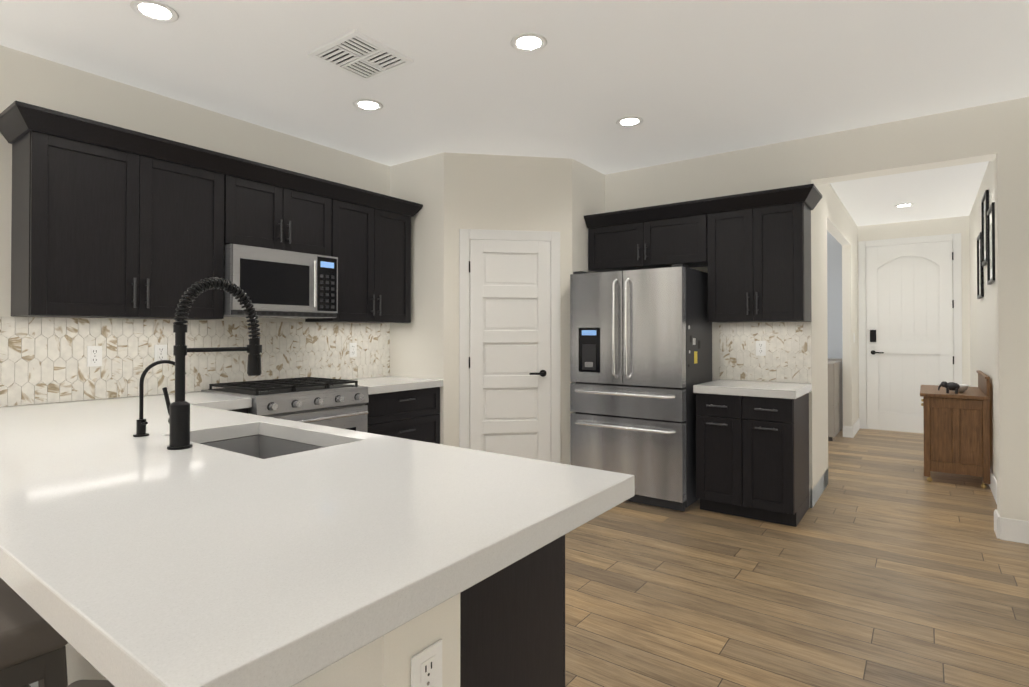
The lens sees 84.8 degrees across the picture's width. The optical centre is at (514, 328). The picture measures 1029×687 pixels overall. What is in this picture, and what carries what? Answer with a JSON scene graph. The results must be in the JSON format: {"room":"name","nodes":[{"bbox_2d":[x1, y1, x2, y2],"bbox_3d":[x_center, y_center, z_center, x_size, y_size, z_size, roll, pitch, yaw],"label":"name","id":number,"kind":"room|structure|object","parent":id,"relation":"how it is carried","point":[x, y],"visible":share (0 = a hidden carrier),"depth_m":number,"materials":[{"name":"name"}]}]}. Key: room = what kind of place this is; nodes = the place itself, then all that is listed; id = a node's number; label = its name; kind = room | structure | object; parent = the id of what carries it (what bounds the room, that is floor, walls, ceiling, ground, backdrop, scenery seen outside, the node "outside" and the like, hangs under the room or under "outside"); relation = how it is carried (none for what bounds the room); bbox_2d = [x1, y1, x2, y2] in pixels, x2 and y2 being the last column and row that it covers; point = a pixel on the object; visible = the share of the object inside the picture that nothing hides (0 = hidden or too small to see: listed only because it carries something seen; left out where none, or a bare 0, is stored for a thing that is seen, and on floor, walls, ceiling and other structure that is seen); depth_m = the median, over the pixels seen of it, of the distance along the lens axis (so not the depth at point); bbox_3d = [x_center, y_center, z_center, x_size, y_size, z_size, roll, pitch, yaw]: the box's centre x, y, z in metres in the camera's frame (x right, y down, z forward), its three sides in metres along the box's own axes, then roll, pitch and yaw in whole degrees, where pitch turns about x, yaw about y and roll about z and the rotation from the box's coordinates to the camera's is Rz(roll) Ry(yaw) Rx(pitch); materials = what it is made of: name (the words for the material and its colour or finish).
{"room":"kitchen","nodes":[
{"label":"kitchen","id":0,"kind":"room"},
{"bbox_2d":[0,45,389,406],"bbox_3d":[-1.632,-0.045,4.247,0.120,2.740,13.170,0,-1,36],"label":"wall","id":1,"kind":"structure","parent":0,"point":[37,81],"depth_m":3.37,"materials":[{"name":"paint"}]},
{"bbox_2d":[0,317,389,406],"bbox_3d":[-2.005,0.176,3.623,0.008,0.453,3.125,0,-1,36],"label":"backsplash","id":2,"kind":"structure","parent":1,"relation":"attached to","point":[43,359],"depth_m":3.39,"materials":[{"name":"tile"}]},
{"bbox_2d":[87,346,101,366],"bbox_3d":[-2.344,0.157,3.146,0.006,0.114,0.070,0,-1,36],"label":"outlet","id":3,"kind":"object","parent":2,"relation":"attached to","point":[94,355],"visible":1,"depth_m":3.14,"materials":[{"name":"plastic"}]},
{"bbox_2d":[154,345,166,361],"bbox_3d":[-2.146,0.158,3.418,0.006,0.114,0.070,0,-1,36],"label":"outlet","id":4,"kind":"object","parent":2,"relation":"attached to","point":[160,352],"visible":0.98,"depth_m":3.41,"materials":[{"name":"plastic"}]},
{"bbox_2d":[349,343,356,356],"bbox_3d":[-1.308,0.176,4.564,0.006,0.114,0.070,0,-1,36],"label":"outlet","id":5,"kind":"object","parent":2,"relation":"attached to","point":[352,349],"visible":1,"depth_m":4.56,"materials":[{"name":"plastic"}]},
{"bbox_2d":[0,100,422,322],"bbox_3d":[-1.678,-0.541,3.741,0.402,0.980,2.600,0,-1,36],"label":"upper cabinet","id":6,"kind":"object","parent":1,"relation":"attached to","point":[109,221],"visible":0.9,"depth_m":3.13,"materials":[{"name":"black wood"}]},
{"bbox_2d":[224,244,337,318],"bbox_3d":[-1.617,-0.289,3.788,0.440,0.431,0.751,0,-1,36],"label":"over-the-range microwave","id":7,"kind":"object","parent":6,"relation":"attached to","point":[273,283],"visible":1,"depth_m":3.64,"materials":[{"name":"silver metal"}]},
{"bbox_2d":[31,593,459,686],"bbox_3d":[-1.394,0.875,1.853,3.080,0.857,0.178,0,-1,36],"label":"wall","id":8,"kind":"structure","parent":0,"point":[384,660],"depth_m":0.94,"materials":[{"name":"paint"}]},
{"bbox_2d":[29,682,38,686],"bbox_3d":[-1.394,1.236,1.849,3.080,0.135,0.178,0,-1,36],"label":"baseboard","id":9,"kind":"structure","parent":8,"relation":"attached to","point":[35,684],"depth_m":1.91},
{"bbox_2d":[411,639,441,686],"bbox_3d":[-0.146,0.595,0.944,0.006,0.114,0.070,0,-1,36],"label":"outlet","id":10,"kind":"object","parent":8,"relation":"attached to","point":[426,667],"visible":1,"depth_m":0.94,"materials":[{"name":"plastic"}]},
{"bbox_2d":[390,152,604,464],"bbox_3d":[-0.128,-0.037,5.025,1.390,2.740,1.340,0,-1,36],"label":"wall","id":11,"kind":"structure","parent":0,"point":[453,193],"depth_m":4.63,"materials":[{"name":"paint"}]},
{"bbox_2d":[459,229,559,462],"bbox_3d":[-0.033,0.266,4.588,0.830,2.125,0.018,0,-1,-9],"label":"door frame","id":12,"kind":"structure","parent":11,"relation":"attached to","point":[467,235],"depth_m":4.57,"materials":[{"name":"white wood"}]},
{"bbox_2d":[469,240,550,461],"bbox_3d":[-0.034,0.302,4.577,0.483,2.028,0.490,0,-1,36],"label":"pantry door","id":13,"kind":"structure","parent":11,"relation":"in","point":[510,349],"depth_m":4.58,"materials":[{"name":"white wood"}]},
{"bbox_2d":[0,0,1028,225],"bbox_3d":[0.129,-1.457,2.899,4.570,0.060,13.290,0,-1,36],"label":"ceiling","id":14,"kind":"structure","parent":0,"point":[686,79],"depth_m":3.12,"materials":[{"name":"paint"}]},
{"bbox_2d":[130,0,178,22],"bbox_3d":[-1.617,-1.425,2.534,0.184,0.007,0.184,0,-1,36],"label":"recessed light","id":15,"kind":"object","parent":14,"relation":"in","point":[153,10],"visible":1,"depth_m":2.53,"materials":[{"name":"white plastic"}]},
{"bbox_2d":[308,29,413,80],"bbox_3d":[-0.802,-1.418,2.954,0.380,0.014,0.380,0,-1,36],"label":"ceiling vent","id":16,"kind":"object","parent":14,"relation":"in","point":[358,54],"visible":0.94,"depth_m":2.93,"materials":[{"name":"white metal"}]},
{"bbox_2d":[353,99,382,110],"bbox_3d":[-0.928,-1.416,3.579,0.184,0.007,0.184,0,-1,36],"label":"recessed light","id":17,"kind":"object","parent":14,"relation":"in","point":[368,104],"visible":1,"depth_m":3.58,"materials":[{"name":"white plastic"}]},
{"bbox_2d":[510,33,546,51],"bbox_3d":[0.071,-1.423,2.811,0.184,0.007,0.184,0,-1,36],"label":"recessed light","id":18,"kind":"object","parent":14,"relation":"in","point":[528,42],"visible":1,"depth_m":2.81,"materials":[{"name":"white plastic"}]},
{"bbox_2d":[616,116,642,126],"bbox_3d":[0.788,-1.413,3.860,0.184,0.007,0.184,0,-1,36],"label":"recessed light","id":19,"kind":"object","parent":14,"relation":"in","point":[630,121],"visible":0.98,"depth_m":3.85,"materials":[{"name":"white plastic"}]},
{"bbox_2d":[895,203,913,206],"bbox_3d":[4.418,-1.390,6.385,0.184,0.007,0.184,0,-1,36],"label":"recessed light","id":20,"kind":"object","parent":14,"relation":"in","point":[906,205],"visible":1,"depth_m":6.38,"materials":[{"name":"white"}]},
{"bbox_2d":[565,428,1028,686],"bbox_3d":[0.129,1.343,2.873,4.570,0.060,13.290,0,-1,36],"label":"floor","id":21,"kind":"structure","parent":0,"point":[884,563],"depth_m":2.83,"materials":[{"name":"brown wood"}]},
{"bbox_2d":[0,578,67,686],"bbox_3d":[-1.292,0.976,1.296,0.474,0.645,0.354,0,-1,36],"label":"stool","id":22,"kind":"object","parent":21,"relation":"on","point":[33,642],"visible":0.77,"depth_m":1.25,"materials":[{"name":"brown leather"}]},
{"bbox_2d":[67,680,113,686],"bbox_3d":[-0.668,0.971,0.827,0.354,0.645,0.474,0,-1,2],"label":"stool","id":23,"kind":"object","parent":21,"relation":"on","point":[92,683],"visible":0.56,"depth_m":1.03,"materials":[{"name":"brown wood"}]},
{"bbox_2d":[228,408,248,413],"bbox_3d":[-1.887,0.887,3.268,0.608,0.858,0.378,0,-1,36],"label":"base cabinet","id":24,"kind":"object","parent":21,"relation":"on","point":[245,410],"depth_m":3.22,"materials":[{"name":"black wood"}]},
{"bbox_2d":[160,391,251,407],"bbox_3d":[-1.854,0.429,3.289,0.640,0.055,0.317,0,-1,36],"label":"countertop","id":25,"kind":"structure","parent":24,"relation":"on","point":[220,398],"depth_m":3.22,"materials":[{"name":"white stone"}]},
{"bbox_2d":[0,394,634,686],"bbox_3d":[-1.274,0.417,1.963,3.142,0.055,1.140,0,-1,36],"label":"countertop","id":26,"kind":"structure","parent":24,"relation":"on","point":[127,559],"depth_m":1.07,"materials":[{"name":"white stone"}]},
{"bbox_2d":[133,360,185,436],"bbox_3d":[-1.303,0.254,2.083,0.070,0.271,0.176,0,-1,36],"label":"faucet","id":27,"kind":"object","parent":26,"relation":"on","point":[141,422],"visible":0.85,"depth_m":2.03,"materials":[{"name":"black metal"}]},
{"bbox_2d":[162,277,261,449],"bbox_3d":[-1.035,0.108,1.939,0.127,0.561,0.312,0,-1,36],"label":"faucet","id":28,"kind":"object","parent":26,"relation":"on","point":[178,409],"visible":1,"depth_m":1.83,"materials":[{"name":"black metal"}]},
{"bbox_2d":[203,435,323,458],"bbox_3d":[-0.906,0.562,2.014,0.686,0.232,0.376,0,-1,36],"label":"undermount sink","id":29,"kind":"object","parent":26,"relation":"in","point":[261,446],"visible":0.06,"depth_m":2.29,"materials":[{"name":"metal"}]},
{"bbox_2d":[201,377,368,431],"bbox_3d":[-1.477,0.839,3.704,0.722,0.962,0.796,0,-1,36],"label":"range","id":30,"kind":"object","parent":21,"relation":"on","point":[337,403],"visible":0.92,"depth_m":3.57,"materials":[{"name":"silver metal"}]},
{"bbox_2d":[365,387,439,443],"bbox_3d":[-1.053,0.898,4.376,0.646,0.858,0.775,0,-1,36],"label":"base cabinet","id":31,"kind":"object","parent":21,"relation":"on","point":[412,414],"depth_m":4.24,"materials":[{"name":"black wood"}]},
{"bbox_2d":[347,376,442,394],"bbox_3d":[-1.057,0.439,4.384,0.637,0.055,0.779,0,-1,36],"label":"countertop","id":32,"kind":"structure","parent":31,"relation":"on","point":[376,385],"depth_m":4.27,"materials":[{"name":"white stone"}]},
{"bbox_2d":[460,535,564,686],"bbox_3d":[-0.299,0.871,1.532,0.676,0.858,0.588,0,-1,36],"label":"base cabinet","id":33,"kind":"object","parent":21,"relation":"on","point":[512,625],"depth_m":1.39,"materials":[{"name":"black wood"}]},
{"bbox_2d":[570,264,711,510],"bbox_3d":[1.004,0.435,4.517,0.923,1.785,0.757,0,-1,36],"label":"refrigerator","id":34,"kind":"object","parent":21,"relation":"on","point":[640,353],"visible":0.94,"depth_m":4.21,"materials":[{"name":"metal"}]},
{"bbox_2d":[696,393,808,526],"bbox_3d":[1.726,0.895,4.087,0.640,0.858,0.646,0,-1,36],"label":"base cabinet","id":35,"kind":"object","parent":21,"relation":"on","point":[752,457],"visible":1,"depth_m":3.85,"materials":[{"name":"black wood"}]},
{"bbox_2d":[693,379,811,398],"bbox_3d":[1.734,0.436,4.091,0.666,0.055,0.637,0,-1,36],"label":"countertop","id":36,"kind":"structure","parent":35,"relation":"on","point":[785,390],"depth_m":3.92,"materials":[{"name":"white stone"}]},
{"bbox_2d":[828,358,842,440],"bbox_3d":[3.277,0.882,7.668,2.000,0.950,1.000,0,-1,36],"label":"sofa","id":37,"kind":"object","parent":21,"relation":"on","point":[835,415],"visible":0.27,"depth_m":6.75,"materials":[{"name":"fabric"}]},
{"bbox_2d":[920,370,989,488],"bbox_3d":[3.988,0.869,5.136,0.465,0.930,1.000,0,-1,36],"label":"sideboard","id":38,"kind":"object","parent":21,"relation":"on","point":[956,433],"visible":1,"depth_m":4.75,"materials":[{"name":"brown wood"}]},
{"bbox_2d":[938,381,959,393],"bbox_3d":[3.755,0.512,4.870,0.151,0.101,0.071,0,-1,36],"label":"elephant","id":39,"kind":"object","parent":38,"relation":"on","point":[952,386],"visible":1,"depth_m":4.85},
{"bbox_2d":[953,384,968,391],"bbox_3d":[3.907,0.530,4.956,0.150,0.066,0.150,0,-1,36],"label":"decorative bowl","id":40,"kind":"object","parent":38,"relation":"on","point":[963,387],"visible":0.5,"depth_m":4.90,"materials":[{"name":"white ceramic"}]},
{"bbox_2d":[605,97,1028,520],"bbox_3d":[1.747,-0.038,4.998,4.450,2.740,0.830,0,-1,36],"label":"wall","id":41,"kind":"structure","parent":0,"point":[772,166],"depth_m":3.85,"materials":[{"name":"paint"}]},
{"bbox_2d":[584,200,703,271],"bbox_3d":[1.146,-0.734,4.723,1.021,0.463,0.327,0,-1,36],"label":"upper cabinet","id":42,"kind":"object","parent":41,"relation":"attached to","point":[659,236],"depth_m":4.56,"materials":[{"name":"black wood"}]},
{"bbox_2d":[704,184,811,322],"bbox_3d":[1.828,-0.509,4.223,0.660,0.923,0.327,0,-1,36],"label":"upper cabinet","id":43,"kind":"object","parent":41,"relation":"attached to","point":[751,251],"depth_m":4.07,"materials":[{"name":"black wood"}]},
{"bbox_2d":[719,322,811,382],"bbox_3d":[1.921,0.183,4.348,0.666,0.453,0.008,0,-1,36],"label":"backsplash","id":44,"kind":"structure","parent":41,"relation":"attached to","point":[787,357],"depth_m":4.33,"materials":[{"name":"tile"}]},
{"bbox_2d":[756,341,765,355],"bbox_3d":[1.902,0.156,4.352,0.070,0.114,0.006,0,-1,36],"label":"outlet","id":45,"kind":"object","parent":44,"relation":"attached to","point":[760,348],"visible":1,"depth_m":4.35,"materials":[{"name":"plastic"}]},
{"bbox_2d":[841,245,842,402],"bbox_3d":[4.333,-0.016,7.362,0.003,2.740,0.840,0,-1,36],"label":"wall","id":46,"kind":"structure","parent":0,"point":[841,245],"depth_m":7.76,"materials":[{"name":"beige paint"}]},
{"bbox_2d":[827,183,858,425],"bbox_3d":[3.610,-0.026,6.287,0.095,2.740,3.450,0,-1,36],"label":"wall","id":47,"kind":"structure","parent":0,"point":[850,322],"depth_m":7.00,"materials":[{"name":"paint"}]},
{"bbox_2d":[810,472,827,507],"bbox_3d":[2.357,1.261,4.540,0.200,0.135,0.830,0,-1,36],"label":"baseboard","id":48,"kind":"structure","parent":47,"relation":"attached to","point":[818,491],"depth_m":4.34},
{"bbox_2d":[843,418,859,437],"bbox_3d":[4.378,1.286,7.314,0.111,0.135,0.866,0,-1,36],"label":"baseboard","id":49,"kind":"structure","parent":47,"relation":"attached to","point":[850,431],"depth_m":6.98,"materials":[{"name":"white wood"}]},
{"bbox_2d":[827,216,970,433],"bbox_3d":[3.961,-0.008,8.239,4.200,2.740,0.124,0,-1,36],"label":"wall","id":50,"kind":"structure","parent":0,"point":[943,226],"depth_m":7.39,"materials":[{"name":"paint"}]},
{"bbox_2d":[858,233,961,428],"bbox_3d":[5.110,0.089,7.314,1.095,2.530,0.020,0,-1,36],"label":"door frame","id":51,"kind":"structure","parent":50,"relation":"attached to","point":[955,239],"depth_m":7.35,"materials":[{"name":"white wood"}]},
{"bbox_2d":[866,241,953,432],"bbox_3d":[5.091,0.127,7.278,0.927,2.428,0.092,0,-1,36],"label":"front door","id":52,"kind":"structure","parent":50,"relation":"in","point":[909,310],"depth_m":7.32,"materials":[{"name":"white wood"}]},
{"bbox_2d":[969,160,996,480],"bbox_3d":[4.497,-0.035,5.311,0.120,2.740,4.220,0,-1,36],"label":"wall","id":53,"kind":"structure","parent":0,"point":[983,334],"depth_m":5.24,"materials":[{"name":"paint"}]},
{"bbox_2d":[977,232,983,298],"bbox_3d":[4.490,-0.594,5.432,0.022,0.600,0.460,0,-1,36],"label":"picture frame","id":54,"kind":"object","parent":53,"relation":"attached to","point":[980,280],"visible":0.77,"depth_m":5.42,"materials":[{"name":"black metal"}]},
{"bbox_2d":[981,190,988,265],"bbox_3d":[4.136,-0.868,4.950,0.022,0.600,0.460,0,-1,36],"label":"picture frame","id":55,"kind":"object","parent":53,"relation":"attached to","point":[985,204],"visible":0.71,"depth_m":5.05,"materials":[{"name":"black metal"}]},
{"bbox_2d":[987,202,994,284],"bbox_3d":[3.806,-0.662,4.496,0.022,0.600,0.460,0,-1,36],"label":"picture frame","id":56,"kind":"object","parent":53,"relation":"attached to","point":[991,245],"visible":0.79,"depth_m":4.53,"materials":[{"name":"black metal"}]},
{"bbox_3d":[0.663,-0.085,-0.155,0.120,2.740,8.770,0,-1,36],"label":"wall","id":57,"kind":"structure","parent":0,"visible":0},
{"bbox_2d":[989,468,1028,543],"bbox_3d":[1.790,1.234,1.660,0.216,0.135,13.050,0,-1,36],"label":"baseboard","id":58,"kind":"structure","parent":57,"relation":"attached to","point":[1014,530],"depth_m":3.49,"materials":[{"name":"white wood"}]}
]}

